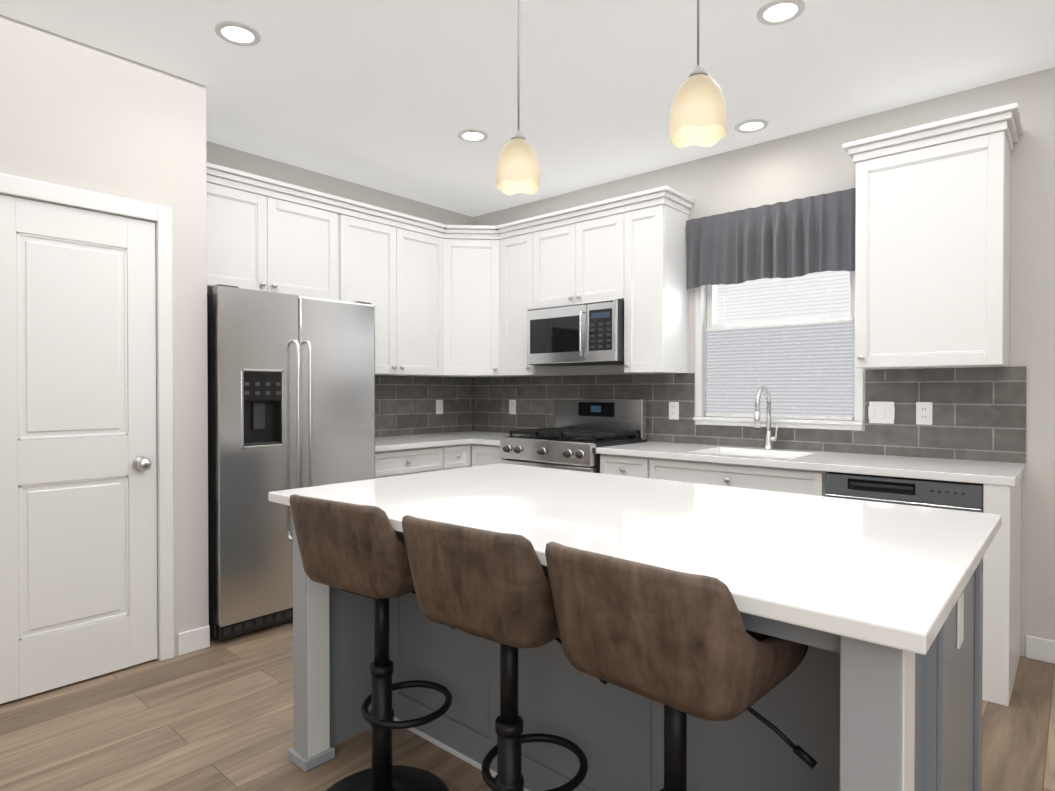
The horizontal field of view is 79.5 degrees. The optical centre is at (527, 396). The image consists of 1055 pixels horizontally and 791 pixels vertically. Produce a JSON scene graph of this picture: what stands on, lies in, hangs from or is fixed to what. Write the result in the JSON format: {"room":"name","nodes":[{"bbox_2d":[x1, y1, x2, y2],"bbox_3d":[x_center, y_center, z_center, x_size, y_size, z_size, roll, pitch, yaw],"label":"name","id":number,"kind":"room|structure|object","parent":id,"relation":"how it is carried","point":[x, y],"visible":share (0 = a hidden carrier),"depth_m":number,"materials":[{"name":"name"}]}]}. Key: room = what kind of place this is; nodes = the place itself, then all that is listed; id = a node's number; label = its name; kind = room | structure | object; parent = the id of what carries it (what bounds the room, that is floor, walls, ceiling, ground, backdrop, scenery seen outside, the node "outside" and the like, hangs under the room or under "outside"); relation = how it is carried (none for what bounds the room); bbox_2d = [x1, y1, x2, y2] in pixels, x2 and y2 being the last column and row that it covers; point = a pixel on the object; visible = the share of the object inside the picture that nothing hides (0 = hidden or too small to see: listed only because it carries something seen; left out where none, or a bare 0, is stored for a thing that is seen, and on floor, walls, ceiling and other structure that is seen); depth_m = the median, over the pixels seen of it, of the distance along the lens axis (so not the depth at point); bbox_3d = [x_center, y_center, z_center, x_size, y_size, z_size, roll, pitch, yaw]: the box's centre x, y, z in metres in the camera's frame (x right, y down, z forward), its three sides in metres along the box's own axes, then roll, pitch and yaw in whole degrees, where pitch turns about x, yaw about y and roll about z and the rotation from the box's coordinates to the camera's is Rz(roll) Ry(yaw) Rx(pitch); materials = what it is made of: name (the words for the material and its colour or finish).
{"room":"kitchen","nodes":[
{"label":"kitchen","id":0,"kind":"room"},
{"bbox_2d":[0,15,208,655],"bbox_3d":[-3.315,-0.130,1.630,0.700,2.740,4.520,0,1,41],"label":"wall","id":1,"kind":"structure","parent":0,"point":[77,115],"depth_m":2.90,"materials":[{"name":"white paint"}]},
{"bbox_2d":[0,195,157,703],"bbox_3d":[-1.910,0.208,2.689,0.108,2.020,0.627,0,1,41],"label":"door","id":2,"kind":"structure","parent":1,"relation":"in","point":[78,530],"depth_m":2.70,"materials":[{"name":"white paint"}]},
{"bbox_2d":[0,173,173,660],"bbox_3d":[-1.956,0.174,2.731,0.126,2.112,0.758,0,1,41],"label":"door frame","id":3,"kind":"structure","parent":1,"relation":"attached to","point":[159,216],"depth_m":2.94,"materials":[{"name":"white paint"}]},
{"bbox_2d":[206,141,472,224],"bbox_3d":[-2.771,-0.142,2.901,0.150,2.740,7.150,0,1,41],"label":"wall","id":4,"kind":"structure","parent":0,"point":[229,157],"depth_m":4.36,"materials":[{"name":"white paint"}]},
{"bbox_2d":[207,171,341,300],"bbox_3d":[-1.645,-0.911,3.819,0.327,0.600,0.976,0,1,41],"label":"upper cabinet","id":5,"kind":"object","parent":4,"relation":"attached to","point":[260,238],"depth_m":3.72,"materials":[{"name":"white paint"}]},
{"bbox_2d":[338,203,441,378],"bbox_3d":[-1.004,-0.688,4.528,0.364,1.060,0.933,0,1,41],"label":"upper cabinet","id":6,"kind":"object","parent":4,"relation":"attached to","point":[390,264],"depth_m":4.42,"materials":[{"name":"white paint"}]},
{"bbox_2d":[442,225,497,378],"bbox_3d":[-0.447,-0.692,4.966,0.629,1.060,0.669,0,1,41],"label":"upper cabinet","id":7,"kind":"object","parent":4,"relation":"attached to","point":[469,252],"depth_m":4.77,"materials":[{"name":"white paint"}]},
{"bbox_2d":[0,619,1054,790],"bbox_3d":[0.061,1.302,0.381,7.750,0.100,7.250,0,1,41],"label":"floor","id":8,"kind":"structure","parent":0,"point":[216,715],"depth_m":2.31,"materials":[{"name":"brown wood"}]},
{"bbox_2d":[207,284,374,640],"bbox_3d":[-1.450,0.332,3.642,0.804,1.775,0.907,0,1,41],"label":"refrigerator","id":9,"kind":"object","parent":8,"relation":"on","point":[291,391],"visible":0.67,"depth_m":3.28,"materials":[{"name":"grey metal"}]},
{"bbox_2d":[289,494,454,790],"bbox_3d":[-0.416,0.759,1.904,0.484,0.957,0.470,0,1,41],"label":"bar stool","id":10,"kind":"object","parent":8,"relation":"on","point":[357,549],"visible":0.9,"depth_m":1.79,"materials":[{"name":"brown leather"}]},
{"bbox_2d":[375,447,437,478],"bbox_3d":[-0.991,0.774,4.364,0.617,0.879,0.682,0,1,41],"label":"base cabinet","id":11,"kind":"object","parent":8,"relation":"on","point":[423,459],"depth_m":4.13,"materials":[{"name":"white paint"}]},
{"bbox_2d":[375,431,521,450],"bbox_3d":[-0.717,0.315,4.652,0.647,0.035,1.512,0,1,41],"label":"countertop","id":12,"kind":"structure","parent":11,"relation":"on","point":[382,442],"depth_m":4.50,"materials":[{"name":"white stone"}]},
{"bbox_2d":[438,443,469,470],"bbox_3d":[-0.714,0.772,4.636,0.679,0.879,0.343,0,1,41],"label":"base cabinet","id":13,"kind":"object","parent":8,"relation":"on","point":[450,455],"depth_m":4.44,"materials":[{"name":"white paint"}]},
{"bbox_2d":[470,435,517,442],"bbox_3d":[-0.073,0.314,4.664,0.310,0.035,0.647,0,1,41],"label":"countertop","id":14,"kind":"structure","parent":13,"relation":"on","point":[489,438],"depth_m":4.49,"materials":[{"name":"white stone"}]},
{"bbox_2d":[470,443,503,466],"bbox_3d":[-0.103,0.771,4.673,0.357,0.879,0.680,0,1,41],"label":"base cabinet","id":15,"kind":"object","parent":8,"relation":"on","point":[480,453],"depth_m":4.48,"materials":[{"name":"white paint"}]},
{"bbox_2d":[402,515,607,790],"bbox_3d":[-0.018,0.762,1.578,0.481,0.957,0.465,0,1,41],"label":"bar stool","id":16,"kind":"object","parent":8,"relation":"on","point":[491,585],"visible":0.88,"depth_m":1.42,"materials":[{"name":"brown leather"}]},
{"bbox_2d":[500,398,646,472],"bbox_3d":[0.297,0.614,4.276,0.748,1.198,0.715,0,1,41],"label":"gas range","id":17,"kind":"object","parent":8,"relation":"on","point":[578,434],"visible":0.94,"depth_m":4.23,"materials":[{"name":"grey metal"}]},
{"bbox_2d":[600,455,633,476],"bbox_3d":[0.786,0.778,3.940,0.404,0.879,0.617,0,1,41],"label":"base cabinet","id":18,"kind":"object","parent":8,"relation":"on","point":[623,465],"depth_m":3.76,"materials":[{"name":"white paint"}]},
{"bbox_2d":[289,522,982,790],"bbox_3d":[0.241,0.796,1.972,1.841,0.881,1.112,0,1,41],"label":"kitchen island","id":19,"kind":"object","parent":8,"relation":"on","point":[870,718],"depth_m":1.72,"materials":[{"name":"grey paint"}]},
{"bbox_2d":[268,463,1001,658],"bbox_3d":[0.216,0.339,1.947,1.907,0.032,1.140,0,1,41],"label":"island countertop","id":20,"kind":"structure","parent":19,"relation":"on","point":[886,576],"depth_m":1.52,"materials":[{"name":"white stone"}]},
{"bbox_2d":[545,541,817,790],"bbox_3d":[0.326,0.765,1.278,0.487,0.957,0.465,0,1,41],"label":"bar stool","id":21,"kind":"object","parent":8,"relation":"on","point":[680,646],"visible":0.98,"depth_m":1.11,"materials":[{"name":"brown leather"}]},
{"bbox_2d":[634,459,837,496],"bbox_3d":[1.223,0.782,3.560,1.005,0.879,0.617,0,1,41],"label":"base cabinet","id":22,"kind":"object","parent":8,"relation":"on","point":[777,479],"depth_m":3.29,"materials":[{"name":"white paint"}]},
{"bbox_2d":[596,439,1025,486],"bbox_3d":[1.378,0.326,3.400,2.003,0.035,0.647,0,1,41],"label":"countertop","id":23,"kind":"structure","parent":22,"relation":"on","point":[990,472],"depth_m":3.11,"materials":[{"name":"white stone"}]},
{"bbox_2d":[714,451,793,458],"bbox_3d":[1.244,0.432,3.520,0.584,0.203,0.424,0,1,41],"label":"sink","id":24,"kind":"object","parent":23,"relation":"in","point":[715,452],"depth_m":3.71,"materials":[{"name":"white ceramic"}]},
{"bbox_2d":[754,387,777,450],"bbox_3d":[1.366,0.123,3.636,0.086,0.367,0.226,0,1,41],"label":"faucet","id":25,"kind":"object","parent":23,"relation":"on","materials":[{"name":"silver metal"}]},
{"bbox_2d":[824,472,982,512],"bbox_3d":[1.822,0.790,3.014,0.606,0.867,0.599,0,1,41],"label":"dishwasher","id":26,"kind":"object","parent":8,"relation":"on","point":[960,496],"visible":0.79,"depth_m":2.77,"materials":[{"name":"grey metal"}]},
{"bbox_2d":[0,0,1054,216],"bbox_3d":[0.061,-1.538,0.354,7.750,0.100,7.250,0,1,41],"label":"ceiling","id":27,"kind":"structure","parent":0,"point":[395,97],"depth_m":2.92,"materials":[{"name":"white paint"}]},
{"bbox_2d":[214,21,260,45],"bbox_3d":[-1.202,-1.505,2.634,0.176,0.008,0.176,0,1,41],"label":"recessed light","id":28,"kind":"object","parent":27,"relation":"in","point":[236,33],"visible":1,"depth_m":2.63,"materials":[{"name":"white paint"}]},
{"bbox_2d":[458,129,487,141],"bbox_3d":[-0.317,-1.515,3.685,0.176,0.008,0.176,0,1,41],"label":"recessed light","id":29,"kind":"object","parent":27,"relation":"in","point":[471,135],"visible":0.98,"depth_m":3.68,"materials":[{"name":"white paint"}]},
{"bbox_2d":[496,0,540,194],"bbox_3d":[-0.030,-1.105,2.148,0.151,0.800,0.151,0,1,41],"label":"pendant lamp","id":30,"kind":"object","parent":27,"relation":"hanging from","point":[518,167],"visible":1,"depth_m":2.11,"materials":[{"name":"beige glass"}]},
{"bbox_2d":[669,0,726,147],"bbox_3d":[0.463,-1.101,1.719,0.151,0.800,0.151,0,1,41],"label":"pendant lamp","id":31,"kind":"object","parent":27,"relation":"hanging from","point":[698,115],"visible":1,"depth_m":1.68,"materials":[{"name":"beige glass"}]},
{"bbox_2d":[735,119,767,132],"bbox_3d":[1.254,-1.514,3.549,0.176,0.008,0.176,0,1,41],"label":"recessed light","id":32,"kind":"object","parent":27,"relation":"in","point":[751,125],"visible":0.98,"depth_m":3.54,"materials":[{"name":"white paint"}]},
{"bbox_2d":[757,0,804,24],"bbox_3d":[0.989,-1.504,2.479,0.176,0.008,0.176,0,1,41],"label":"recessed light","id":33,"kind":"object","parent":27,"relation":"in","point":[776,12],"visible":1,"depth_m":2.48,"materials":[{"name":"white paint"}]},
{"bbox_2d":[473,67,1054,656],"bbox_3d":[2.412,-0.143,3.027,7.500,2.740,0.150,0,1,41],"label":"wall","id":34,"kind":"structure","parent":0,"point":[805,163],"depth_m":3.01,"materials":[{"name":"white paint"}]},
{"bbox_2d":[498,223,569,378],"bbox_3d":[0.009,-0.690,4.771,0.446,1.060,0.364,0,1,41],"label":"upper cabinet","id":35,"kind":"object","parent":34,"relation":"attached to","point":[517,246],"depth_m":4.67,"materials":[{"name":"white paint"}]},
{"bbox_2d":[538,203,625,307],"bbox_3d":[0.434,-0.924,4.423,0.765,0.586,0.327,0,1,41],"label":"upper cabinet","id":36,"kind":"object","parent":34,"relation":"attached to","point":[582,258],"depth_m":4.26,"materials":[{"name":"white paint"}]},
{"bbox_2d":[527,299,623,365],"bbox_3d":[0.392,-0.423,4.375,0.744,0.402,0.444,0,1,41],"label":"microwave","id":37,"kind":"object","parent":36,"relation":"attached to","point":[585,334],"visible":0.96,"depth_m":4.20,"materials":[{"name":"grey metal"}]},
{"bbox_2d":[621,195,689,374],"bbox_3d":[0.807,-0.684,4.100,0.337,1.060,0.327,0,1,41],"label":"upper cabinet","id":38,"kind":"object","parent":34,"relation":"attached to","point":[656,301],"depth_m":3.97,"materials":[{"name":"white paint"}]},
{"bbox_2d":[375,366,1025,462],"bbox_3d":[0.444,0.079,3.639,3.728,0.456,1.513,0,1,41],"label":"backsplash","id":39,"kind":"structure","parent":34,"relation":"attached to","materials":[{"name":"tile"}]},
{"bbox_2d":[693,271,863,430],"bbox_3d":[1.482,-0.433,3.792,0.990,1.225,0.143,0,1,41],"label":"window","id":40,"kind":"structure","parent":34,"relation":"in","point":[857,423],"depth_m":3.81,"materials":[{"name":"white paint"}]},
{"bbox_2d":[685,188,855,289],"bbox_3d":[1.398,-0.896,3.704,1.040,0.444,0.124,0,1,41],"label":"valance curtain","id":41,"kind":"object","parent":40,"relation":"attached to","point":[800,237],"visible":0.96,"depth_m":3.67,"materials":[{"name":"grey fabric"}]},
{"bbox_2d":[706,285,853,419],"bbox_3d":[1.474,-0.435,3.782,0.866,1.126,0.030,0,1,41],"label":"window shade","id":42,"kind":"object","parent":40,"relation":"attached to","point":[801,370],"visible":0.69,"depth_m":3.75,"materials":[{"name":"grey fabric"}]},
{"bbox_2d":[850,115,1013,370],"bbox_3d":[1.965,-0.674,3.092,0.595,1.060,0.327,0,1,41],"label":"upper cabinet","id":43,"kind":"object","parent":34,"relation":"attached to","point":[932,232],"depth_m":2.95,"materials":[{"name":"white paint"}]},
{"bbox_2d":[1026,635,1054,663],"bbox_3d":[3.755,1.186,1.761,3.735,0.105,0.014,0,1,41],"label":"baseboard","id":44,"kind":"structure","parent":34,"relation":"attached to","point":[1037,648],"depth_m":2.95,"materials":[{"name":"white paint"}]},
{"label":"outside","id":45,"kind":"structure","parent":0,"visible":0},
{"bbox_2d":[716,271,849,322],"bbox_3d":[3.586,-1.300,5.886,10.500,6.000,0.020,0,1,41],"label":"window pane","id":46,"kind":"structure","parent":45,"point":[779,303],"depth_m":6.64,"materials":[{"name":"white"}]}
]}

